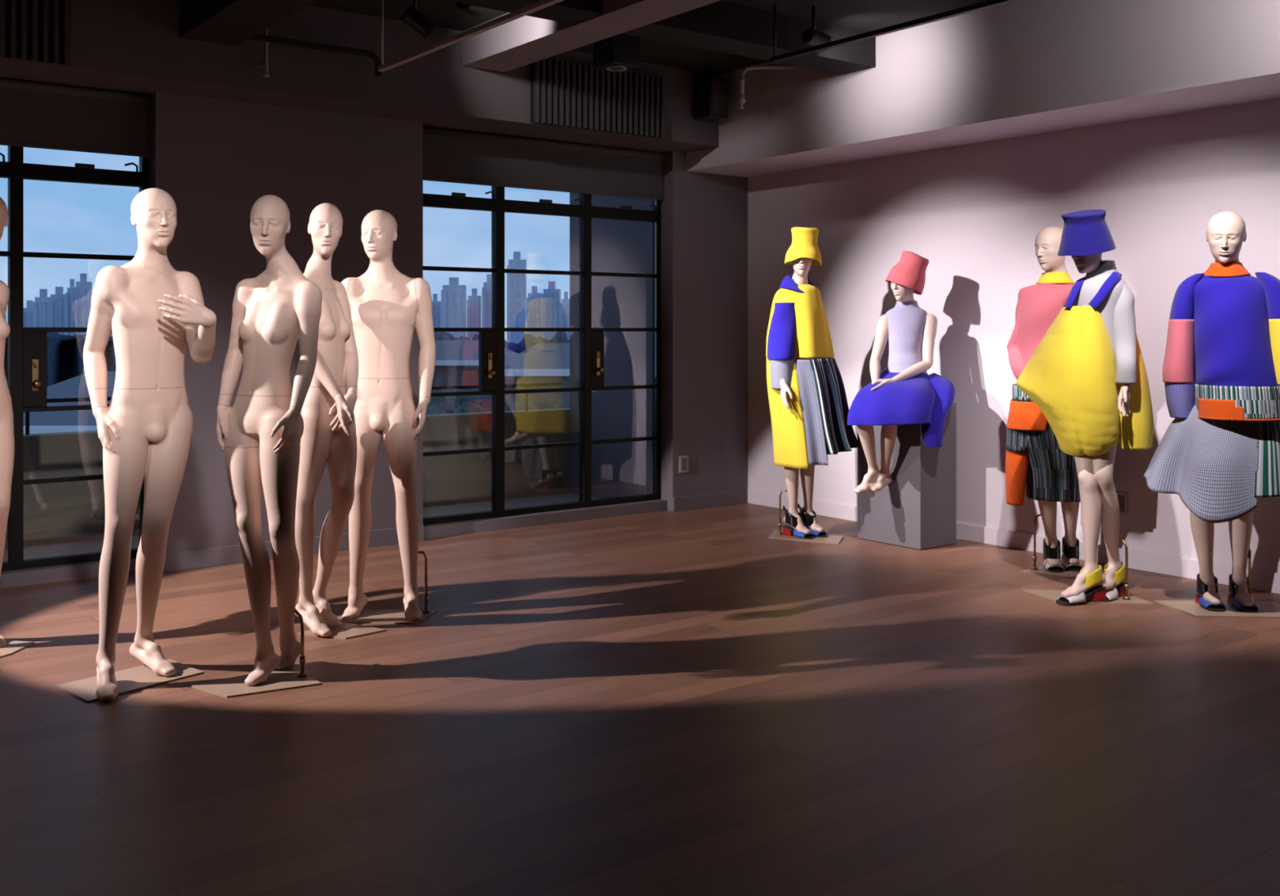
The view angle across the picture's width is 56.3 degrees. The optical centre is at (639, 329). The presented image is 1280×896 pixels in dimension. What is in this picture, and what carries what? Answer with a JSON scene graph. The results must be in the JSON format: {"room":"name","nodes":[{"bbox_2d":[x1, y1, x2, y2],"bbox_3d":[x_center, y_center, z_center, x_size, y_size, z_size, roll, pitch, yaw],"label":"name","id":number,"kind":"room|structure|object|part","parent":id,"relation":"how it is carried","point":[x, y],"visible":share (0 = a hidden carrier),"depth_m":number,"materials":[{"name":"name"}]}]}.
{"room":"fashion showroom","nodes":[
{"label":"fashion showroom","id":0,"kind":"room"},
{"bbox_2d":[0,91,747,588],"bbox_3d":[-3.365,0.015,6.341,10.310,2.670,0.330,0,0,-37],"label":"wall","id":1,"kind":"structure","parent":0,"point":[215,157],"depth_m":7.41,"materials":[{"name":"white paint"}]},
{"bbox_2d":[0,0,70,65],"bbox_3d":[-3.263,-1.535,5.711,1.010,0.420,0.053,0,0,-37],"label":"air vent","id":2,"kind":"object","parent":1,"relation":"attached to","point":[33,30],"visible":1,"depth_m":5.92,"materials":[{"name":"black metal"}]},
{"bbox_2d":[0,146,148,571],"bbox_3d":[-3.590,-0.022,6.140,2.047,2.595,0.128,0,0,-37],"label":"window","id":3,"kind":"structure","parent":1,"relation":"in","point":[26,346],"depth_m":6.38,"materials":[{"name":"black metal"}]},
{"bbox_3d":[-3.249,0.213,6.421,0.114,0.403,0.053,0,0,-37],"label":"lock plate","id":4,"kind":"part","parent":3,"relation":"part of","materials":[{"name":"black metal"}]},
{"bbox_3d":[-3.217,0.290,6.378,0.044,0.044,0.055,0,0,-37],"label":"knob","id":5,"kind":"part","parent":3,"relation":"part of","materials":[{"name":"gold metal"}]},
{"bbox_2d":[0,78,150,157],"bbox_3d":[-3.566,-1.140,6.107,2.027,0.349,0.048,0,0,-37],"label":"roller blind","id":6,"kind":"object","parent":1,"relation":"attached to","point":[38,115],"visible":1,"depth_m":6.48,"materials":[{"name":"grey fabric"}]},
{"bbox_2d":[2,492,599,560],"bbox_3d":[-2.726,1.460,7.724,13.000,0.180,1.100,0,0,-37],"label":"trim","id":7,"kind":"structure","parent":1,"relation":"attached to","point":[93,545],"depth_m":9.00,"materials":[{"name":"tile"}]},
{"bbox_2d":[0,0,719,153],"bbox_3d":[-3.500,-1.580,6.006,9.690,0.520,0.700,0,0,-37],"label":"beam","id":8,"kind":"structure","parent":1,"relation":"attached to","point":[136,46],"depth_m":6.91,"materials":[{"name":"paint"}]},
{"bbox_2d":[163,488,747,571],"bbox_3d":[-0.926,1.298,7.977,4.419,0.105,0.014,0,0,-37],"label":"baseboard","id":9,"kind":"structure","parent":1,"relation":"attached to","point":[228,554],"depth_m":7.30,"materials":[{"name":"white paint"}]},
{"bbox_2d":[422,186,661,524],"bbox_3d":[-0.656,-0.022,8.367,2.045,2.595,0.128,0,0,-37],"label":"window","id":10,"kind":"structure","parent":1,"relation":"in","point":[491,340],"depth_m":8.44,"materials":[{"name":"black metal"}]},
{"bbox_3d":[-1.031,0.213,8.105,0.110,0.403,0.053,0,0,-37],"label":"lock plate","id":11,"kind":"part","parent":10,"relation":"part of","materials":[{"name":"black metal"}]},
{"bbox_3d":[-0.999,0.290,8.062,0.044,0.044,0.055,0,0,-37],"label":"knob","id":12,"kind":"part","parent":10,"relation":"part of","materials":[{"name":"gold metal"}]},
{"bbox_3d":[-0.318,0.213,8.646,0.110,0.403,0.053,0,0,-37],"label":"lock plate","id":13,"kind":"part","parent":10,"relation":"part of","materials":[{"name":"black metal"}]},
{"bbox_3d":[-0.286,0.290,8.603,0.044,0.044,0.055,0,0,-37],"label":"knob","id":14,"kind":"part","parent":10,"relation":"part of","materials":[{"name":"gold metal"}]},
{"bbox_2d":[422,125,665,199],"bbox_3d":[-0.631,-1.140,8.335,2.025,0.349,0.048,0,0,-37],"label":"roller blind","id":15,"kind":"object","parent":1,"relation":"attached to","point":[449,155],"visible":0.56,"depth_m":8.28,"materials":[{"name":"grey fabric"}]},
{"bbox_2d":[530,58,664,138],"bbox_3d":[-0.260,-1.535,7.991,1.070,0.420,0.053,0,0,-37],"label":"air vent","id":16,"kind":"object","parent":1,"relation":"attached to","point":[564,94],"visible":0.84,"depth_m":7.94,"materials":[{"name":"black metal"}]},
{"bbox_2d":[569,192,645,498],"bbox_3d":[0.898,-1.390,10.476,2.900,5.520,1.100,0,0,-37],"label":"trim","id":17,"kind":"structure","parent":1,"relation":"attached to","point":[618,468],"depth_m":9.53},
{"bbox_2d":[679,455,688,472],"bbox_3d":[0.327,1.005,8.929,0.084,0.124,0.014,0,0,-37],"label":"wall socket","id":18,"kind":"object","parent":1,"relation":"attached to","point":[683,460],"visible":1,"depth_m":8.92,"materials":[{"name":"grey plastic"}]},
{"bbox_2d":[0,502,1279,895],"bbox_3d":[0.088,1.410,1.794,10.310,0.120,11.750,0,0,-37],"label":"floor","id":19,"kind":"structure","parent":0,"point":[696,701],"depth_m":4.07,"materials":[{"name":"brown wood"}]},
{"bbox_2d":[0,196,35,657],"bbox_3d":[-2.794,0.387,5.054,0.403,1.926,0.345,0,0,20],"label":"mannequin","id":20,"kind":"object","parent":19,"relation":"on","point":[7,647],"visible":1,"depth_m":5.05},
{"bbox_3d":[-2.792,1.347,5.046,0.388,0.007,0.284,0,0,13],"label":"stand plate","id":21,"kind":"part","parent":20,"relation":"part of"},
{"bbox_2d":[56,187,216,702],"bbox_3d":[-1.873,0.405,4.535,0.603,1.890,0.472,0,0,43],"label":"mannequin","id":22,"kind":"object","parent":19,"relation":"on","point":[151,309],"visible":1,"depth_m":4.51},
{"bbox_3d":[-1.958,1.347,4.604,0.280,0.007,0.480,0,0,39],"label":"stand plate","id":23,"kind":"part","parent":22,"relation":"part of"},
{"bbox_2d":[191,195,322,697],"bbox_3d":[-1.457,0.417,4.570,0.450,1.865,0.400,0,0,-33],"label":"mannequin","id":24,"kind":"object","parent":19,"relation":"on","point":[260,436],"visible":1,"depth_m":4.54},
{"bbox_3d":[-1.458,1.347,4.542,0.397,0.007,0.294,0,0,-39],"label":"stand plate","id":25,"kind":"part","parent":24,"relation":"part of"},
{"bbox_3d":[-1.341,1.223,4.691,0.038,0.239,0.158,0,0,-32],"label":"stand rod","id":26,"kind":"part","parent":24,"relation":"part of","materials":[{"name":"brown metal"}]},
{"bbox_2d":[294,203,386,639],"bbox_3d":[-1.365,0.396,5.285,0.410,1.907,0.414,0,0,13],"label":"mannequin","id":27,"kind":"object","parent":19,"relation":"on","point":[329,436],"visible":0.84,"depth_m":5.25},
{"bbox_3d":[-1.327,1.347,5.330,0.298,0.007,0.243,0,0,30],"label":"stand plate","id":28,"kind":"part","parent":27,"relation":"part of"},
{"bbox_2d":[336,209,436,623],"bbox_3d":[-1.209,0.396,5.615,0.483,1.909,0.255,0,0,6],"label":"mannequin","id":29,"kind":"object","parent":19,"relation":"on","point":[386,304],"visible":0.88,"depth_m":5.54},
{"bbox_3d":[-1.207,1.347,5.620,0.449,0.007,0.244,0,0,6],"label":"stand plate","id":30,"kind":"part","parent":29,"relation":"part of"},
{"bbox_3d":[-1.032,1.193,5.675,0.038,0.299,0.081,0,0,45],"label":"stand rod","id":31,"kind":"part","parent":29,"relation":"part of","materials":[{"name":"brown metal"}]},
{"bbox_2d":[765,226,859,544],"bbox_3d":[1.116,0.344,7.736,0.613,2.011,0.576,0,0,0],"label":"mannequin","id":32,"kind":"object","parent":19,"relation":"on","point":[809,409],"visible":1,"depth_m":7.57},
{"bbox_3d":[0.940,1.193,7.843,0.082,0.299,0.038,0,0,19],"label":"stand rod","id":33,"kind":"part","parent":32,"relation":"part of","materials":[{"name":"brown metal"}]},
{"bbox_3d":[1.038,0.525,7.761,0.440,0.701,0.523,0,0,0],"label":"coat panel","id":34,"kind":"part","parent":32,"relation":"part of","materials":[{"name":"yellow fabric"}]},
{"bbox_3d":[1.075,1.347,7.768,0.546,0.007,0.272,0,0,29],"label":"stand plate","id":35,"kind":"part","parent":32,"relation":"part of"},
{"bbox_3d":[1.076,0.520,7.505,0.204,0.660,0.030,0,0,4],"label":"pinstripe panel","id":36,"kind":"part","parent":32,"relation":"part of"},
{"bbox_2d":[857,402,955,549],"bbox_3d":[1.696,0.904,7.626,0.345,0.884,0.515,0,0,-37],"label":"plinth","id":37,"kind":"object","parent":19,"relation":"on","point":[917,509],"visible":0.57,"depth_m":7.45,"materials":[{"name":"grey paint"}]},
{"bbox_2d":[847,251,955,493],"bbox_3d":[1.625,0.255,7.331,0.525,1.492,0.738,0,0,36],"label":"mannequin","id":38,"kind":"object","parent":37,"relation":"on","point":[904,393],"visible":1,"depth_m":7.36},
{"bbox_2d":[1004,226,1104,577],"bbox_3d":[2.357,0.391,6.676,0.623,1.918,0.455,0,0,0],"label":"mannequin","id":39,"kind":"object","parent":19,"relation":"on","point":[1035,459],"visible":0.56,"depth_m":6.57},
{"bbox_3d":[2.120,0.473,6.622,0.142,0.156,0.354,0,0,-19],"label":"orange panel","id":40,"kind":"part","parent":39,"relation":"part of","materials":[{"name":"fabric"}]},
{"bbox_3d":[2.236,1.188,6.716,0.099,0.309,0.038,0,0,-32],"label":"stand rod","id":41,"kind":"part","parent":39,"relation":"part of","materials":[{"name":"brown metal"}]},
{"bbox_3d":[2.375,1.347,6.610,0.346,0.007,0.393,0,0,-35],"label":"stand plate","id":42,"kind":"part","parent":39,"relation":"part of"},
{"bbox_2d":[1016,209,1153,604],"bbox_3d":[2.256,0.379,5.958,0.638,1.943,0.528,0,0,0],"label":"mannequin","id":43,"kind":"object","parent":19,"relation":"on","point":[1087,375],"visible":1,"depth_m":5.83},
{"bbox_3d":[2.248,1.347,6.030,0.564,0.007,0.275,0,0,5],"label":"stand plate","id":44,"kind":"part","parent":43,"relation":"part of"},
{"bbox_3d":[2.415,1.193,5.984,0.038,0.299,0.089,0,0,-20],"label":"stand rod","id":45,"kind":"part","parent":43,"relation":"part of","materials":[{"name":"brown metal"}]},
{"bbox_2d":[1141,211,1279,617],"bbox_3d":[2.789,0.395,5.754,0.674,1.911,0.561,0,0,0],"label":"mannequin","id":46,"kind":"object","parent":19,"relation":"on","point":[1220,452],"visible":1,"depth_m":5.61},
{"bbox_3d":[2.841,1.347,5.760,0.570,0.007,0.350,0,0,0],"label":"stand plate","id":47,"kind":"part","parent":46,"relation":"part of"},
{"bbox_3d":[2.938,1.183,5.806,0.038,0.319,0.102,0,0,-6],"label":"stand rod","id":48,"kind":"part","parent":46,"relation":"part of","materials":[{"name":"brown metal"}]},
{"bbox_2d":[309,0,989,75],"bbox_3d":[0.088,-1.915,1.794,10.310,0.150,11.750,0,0,-37],"label":"ceiling","id":49,"kind":"structure","parent":0,"point":[864,15],"depth_m":6.97,"materials":[{"name":"paint"}]},
{"bbox_2d":[179,0,317,45],"bbox_3d":[1.013,-1.695,2.056,0.300,0.290,11.050,0,0,-37],"label":"beam","id":50,"kind":"structure","parent":49,"relation":"attached to","point":[228,22],"depth_m":6.03,"materials":[{"name":"paint"}]},
{"bbox_2d":[248,34,381,76],"bbox_3d":[-1.853,-1.580,6.691,0.875,0.220,0.036,0,0,-37],"label":"ceiling pipe","id":51,"kind":"object","parent":50,"relation":"attached to","point":[262,37],"visible":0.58,"depth_m":6.72,"materials":[{"name":"metal"}]},
{"bbox_2d":[261,28,270,76],"bbox_3d":[-2.071,-1.622,6.614,0.040,0.456,0.080,0,0,-37],"label":"sprinkler","id":52,"kind":"object","parent":49,"relation":"attached to","point":[265,65],"visible":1,"depth_m":6.59,"materials":[{"name":"grey metal"}]},
{"bbox_2d":[400,0,435,38],"bbox_3d":[-1.170,-1.690,6.315,0.180,0.301,0.096,0,0,-22],"label":"spotlight","id":53,"kind":"object","parent":49,"relation":"attached to","point":[423,25],"visible":1,"depth_m":6.28,"materials":[{"name":"black metal"}]},
{"bbox_3d":[-1.188,-1.736,6.306,0.019,0.208,0.019,0,0,-37],"label":"stem","id":54,"kind":"part","parent":53,"relation":"part of","materials":[{"name":"black metal"}]},
{"bbox_2d":[455,2,484,17],"bbox_3d":[-0.880,-1.734,6.179,0.096,0.212,0.164,0,0,17],"label":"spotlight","id":55,"kind":"object","parent":49,"relation":"attached to","point":[475,11],"visible":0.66,"depth_m":6.15,"materials":[{"name":"black metal"}]},
{"bbox_2d":[377,0,564,71],"bbox_3d":[0.722,-1.630,3.762,0.034,0.420,7.120,0,0,-37],"label":"rail","id":56,"kind":"object","parent":49,"relation":"hanging from","point":[541,4],"visible":1,"depth_m":5.87,"materials":[{"name":"grey metal"}]},
{"bbox_2d":[462,0,720,71],"bbox_3d":[2.367,-1.734,3.084,0.300,0.213,11.050,0,0,-37],"label":"beam","id":57,"kind":"structure","parent":49,"relation":"attached to","point":[526,40],"depth_m":6.73,"materials":[{"name":"paint"}]},
{"bbox_2d":[593,33,639,72],"bbox_3d":[-0.144,-1.721,7.399,0.210,0.238,0.210,0,0,-37],"label":"spotlight","id":58,"kind":"object","parent":49,"relation":"in","point":[620,53],"visible":0.92,"depth_m":7.33,"materials":[{"name":"black metal"}]},
{"bbox_2d":[443,0,875,74],"bbox_3d":[-2.469,-1.738,4.648,9.690,0.205,0.270,0,0,-37],"label":"trim","id":59,"kind":"structure","parent":49,"relation":"attached to","point":[722,26],"depth_m":6.83,"materials":[{"name":"paint"}]},
{"bbox_2d":[693,70,728,121],"bbox_3d":[0.502,-1.667,8.483,0.170,0.355,0.196,0,0,-37],"label":"loudspeaker","id":60,"kind":"object","parent":49,"relation":"attached to","point":[710,94],"visible":1,"depth_m":8.42,"materials":[{"name":"black plastic"}]},
{"bbox_2d":[711,79,727,115],"bbox_3d":[0.559,-1.630,8.408,0.140,0.240,0.008,0,0,-37],"label":"grille","id":61,"kind":"object","parent":60,"relation":"attached to","point":[719,86],"depth_m":8.40,"materials":[{"name":"grey"}]},
{"bbox_2d":[738,64,796,108],"bbox_3d":[0.872,-1.661,8.024,0.428,0.370,0.042,0,0,-7],"label":"sprinkler","id":62,"kind":"object","parent":49,"relation":"hanging from","point":[741,80],"visible":0.89,"depth_m":7.99,"materials":[{"name":"grey metal"}]},
{"bbox_2d":[801,6,831,51],"bbox_3d":[1.007,-1.721,6.846,0.169,0.238,0.096,0,0,-42],"label":"spotlight","id":63,"kind":"object","parent":49,"relation":"attached to","point":[811,37],"visible":0.9,"depth_m":6.81,"materials":[{"name":"black metal"}]},
{"bbox_3d":[0.991,-1.751,6.833,0.019,0.178,0.019,0,0,-37],"label":"stem","id":64,"kind":"part","parent":63,"relation":"part of","materials":[{"name":"black metal"}]},
{"bbox_2d":[770,0,1018,62],"bbox_3d":[2.186,-1.676,4.893,0.034,0.328,4.750,0,0,-37],"label":"rail","id":65,"kind":"object","parent":49,"relation":"hanging from","point":[988,4],"visible":1,"depth_m":6.12,"materials":[{"name":"black metal"}]},
{"bbox_2d":[747,97,1279,572],"bbox_3d":[4.274,-0.260,4.971,0.200,3.460,11.750,0,0,-37],"label":"wall","id":66,"kind":"structure","parent":0,"point":[976,212],"depth_m":7.48,"materials":[{"name":"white paint"}]},
{"bbox_2d":[686,0,1279,177],"bbox_3d":[4.047,-1.512,4.592,0.620,0.657,11.420,0,0,-37],"label":"ceiling beam","id":67,"kind":"structure","parent":66,"relation":"attached to","point":[1020,68],"depth_m":6.75,"materials":[{"name":"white paint"}]},
{"bbox_2d":[747,488,1279,593],"bbox_3d":[4.288,1.298,4.775,0.014,0.105,11.420,0,0,-37],"label":"baseboard","id":68,"kind":"structure","parent":66,"relation":"attached to","point":[1261,580],"depth_m":7.11,"materials":[{"name":"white paint"}]},
{"bbox_2d":[1115,491,1127,514],"bbox_3d":[2.737,0.990,6.818,0.014,0.124,0.084,0,0,-37],"label":"wall socket","id":69,"kind":"object","parent":66,"relation":"attached to","point":[1122,496],"visible":0.59,"depth_m":6.80,"materials":[{"name":"grey plastic"}]},
{"label":"outside","id":70,"kind":"structure","parent":0,"visible":0},
{"bbox_2d":[4,408,569,548],"bbox_3d":[-3.104,1.510,8.222,13.000,1.680,0.150,0,0,-37],"label":"trim","id":71,"kind":"structure","parent":70,"point":[73,511],"depth_m":9.30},
{"bbox_2d":[25,382,560,435],"bbox_3d":[-4.475,0.557,7.175,9.550,0.225,0.030,0,0,-37],"label":"terrace railing","id":72,"kind":"object","parent":71,"relation":"on","point":[526,384],"visible":0.39,"depth_m":9.42,"materials":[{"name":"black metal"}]},
{"bbox_3d":[-3.897,0.570,7.613,0.020,0.200,0.020,0,0,-37],"label":"post","id":73,"kind":"part","parent":72,"relation":"part of","materials":[{"name":"black metal"}]},
{"bbox_3d":[-4.475,0.458,7.175,9.550,0.025,0.030,0,0,-37],"label":"handrail","id":74,"kind":"part","parent":72,"relation":"part of","materials":[{"name":"black metal"}]},
{"bbox_3d":[-0.935,0.570,9.863,0.020,0.200,0.020,0,0,-37],"label":"post","id":75,"kind":"part","parent":72,"relation":"part of","materials":[{"name":"black metal"}]},
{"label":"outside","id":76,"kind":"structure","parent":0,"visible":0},
{"bbox_3d":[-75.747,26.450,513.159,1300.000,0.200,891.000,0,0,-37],"label":"trim","id":77,"kind":"structure","parent":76,"visible":0},
{"bbox_2d":[23,300,32,327],"bbox_3d":[-214.914,8.104,421.020,4.171,36.492,3.240,0,0,0],"label":"tower block","id":78,"kind":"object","parent":77,"relation":"on","point":[28,312],"visible":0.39,"depth_m":420.00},
{"bbox_2d":[32,288,53,327],"bbox_3d":[-190.200,6.757,381.193,4.665,39.186,3.585,0,0,0],"label":"tower block","id":79,"kind":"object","parent":77,"relation":"on","point":[42,306],"visible":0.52,"depth_m":379.99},
{"bbox_2d":[50,286,64,334],"bbox_3d":[-194.925,6.039,401.350,5.114,40.622,3.900,0,0,0],"label":"tower block","id":80,"kind":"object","parent":77,"relation":"on","point":[59,298],"visible":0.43,"depth_m":399.98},
{"bbox_2d":[23,379,115,433],"bbox_3d":[-20.584,14.200,48.400,6.700,24.300,10.200,0,0,0],"label":"house","id":81,"kind":"structure","parent":77,"relation":"on","point":[72,420],"depth_m":44.25,"materials":[{"name":"grey stone"}]},
{"bbox_2d":[64,279,77,335],"bbox_3d":[-171.311,5.612,360.548,2.824,41.475,2.297,0,0,0],"label":"tower block","id":82,"kind":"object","parent":77,"relation":"on","point":[71,296],"visible":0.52,"depth_m":360.03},
{"bbox_2d":[46,370,115,404],"bbox_3d":[-27.053,14.300,64.400,10.200,24.100,10.200,0,0,0],"label":"house","id":83,"kind":"structure","parent":77,"relation":"on","point":[73,385],"depth_m":62.08,"materials":[{"name":"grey stone"}]},
{"bbox_2d":[74,273,92,334],"bbox_3d":[-177.405,4.305,381.043,4.238,44.090,3.287,0,0,0],"label":"tower block","id":84,"kind":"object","parent":77,"relation":"on","point":[84,287],"visible":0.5,"depth_m":379.99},
{"bbox_2d":[4,331,569,386],"bbox_3d":[-72.936,13.104,243.769,126.508,26.491,116.859,0,0,-37],"label":"treetops","id":85,"kind":"object","parent":77,"relation":"on","point":[64,353],"visible":0.08,"depth_m":234.51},
{"bbox_2d":[431,293,440,327],"bbox_3d":[-72.203,6.925,420.937,3.935,38.849,3.075,0,0,0],"label":"tower block","id":86,"kind":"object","parent":77,"relation":"on","point":[436,304],"visible":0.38,"depth_m":420.00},
{"bbox_2d":[440,277,466,337],"bbox_3d":[-62.602,4.468,402.214,7.583,43.765,5.628,0,0,0],"label":"tower block","id":87,"kind":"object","parent":77,"relation":"on","point":[453,295],"visible":0.52,"depth_m":399.98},
{"bbox_2d":[426,388,483,413],"bbox_3d":[-8.822,14.319,52.005,4.124,24.061,4.144,0,0,-37],"label":"tree","id":88,"kind":"object","parent":77,"relation":"on","point":[448,403],"visible":0.11,"depth_m":50.67,"materials":[{"name":"green plant"}]},
{"bbox_2d":[426,401,491,414],"bbox_3d":[-6.033,14.488,44.086,4.065,23.725,4.029,0,0,-37],"label":"tree","id":89,"kind":"object","parent":77,"relation":"on","point":[466,407],"visible":0.02,"depth_m":43.39,"materials":[{"name":"green plant"}]},
{"bbox_2d":[431,339,517,408],"bbox_3d":[-14.410,13.600,94.400,10.200,25.500,10.200,0,0,0],"label":"house","id":90,"kind":"structure","parent":77,"relation":"on","point":[457,361],"depth_m":90.01,"materials":[{"name":"grey stone"}]},
{"bbox_2d":[466,288,481,339],"bbox_3d":[-59.802,5.842,431.220,4.743,41.015,3.640,0,0,0],"label":"tower block","id":91,"kind":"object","parent":77,"relation":"on","point":[473,301],"visible":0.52,"depth_m":429.95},
{"bbox_2d":[481,274,491,327],"bbox_3d":[-48.180,4.412,380.894,3.812,43.877,2.988,0,0,0],"label":"tower block","id":92,"kind":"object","parent":77,"relation":"on","point":[486,289],"visible":0.41,"depth_m":379.99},
{"bbox_2d":[506,251,526,343],"bbox_3d":[-40.360,0.495,391.615,5.871,51.711,4.430,0,0,0],"label":"tower block","id":93,"kind":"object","parent":77,"relation":"on","point":[516,282],"visible":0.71,"depth_m":390.05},
{"bbox_2d":[526,285,542,337],"bbox_3d":[-38.084,5.360,431.389,5.226,41.980,3.978,0,0,0],"label":"tower block","id":94,"kind":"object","parent":77,"relation":"on","point":[534,300],"visible":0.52,"depth_m":429.95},
{"bbox_2d":[504,342,569,410],"bbox_3d":[-5.319,13.600,74.400,7.200,25.500,10.200,0,0,0],"label":"building","id":95,"kind":"structure","parent":77,"relation":"on","point":[542,362],"depth_m":70.00,"materials":[{"name":"grey stone"}]},
{"bbox_2d":[506,395,569,410],"bbox_3d":[-4.022,14.548,50.027,3.598,23.605,3.790,0,0,-37],"label":"tree","id":96,"kind":"object","parent":77,"relation":"on","point":[514,404],"visible":0.1,"depth_m":49.22,"materials":[{"name":"green plant"}]},
{"bbox_2d":[542,281,560,340],"bbox_3d":[-29.717,5.141,401.664,6.012,42.418,4.528,0,0,0],"label":"tower block","id":97,"kind":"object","parent":77,"relation":"on","point":[551,297],"visible":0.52,"depth_m":399.98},
{"bbox_2d":[560,291,569,340],"bbox_3d":[-26.126,6.572,420.855,3.700,39.556,2.910,0,0,0],"label":"tower block","id":98,"kind":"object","parent":77,"relation":"on","point":[565,304],"visible":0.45,"depth_m":420.00,"materials":[{"name":"blue"}]}
]}

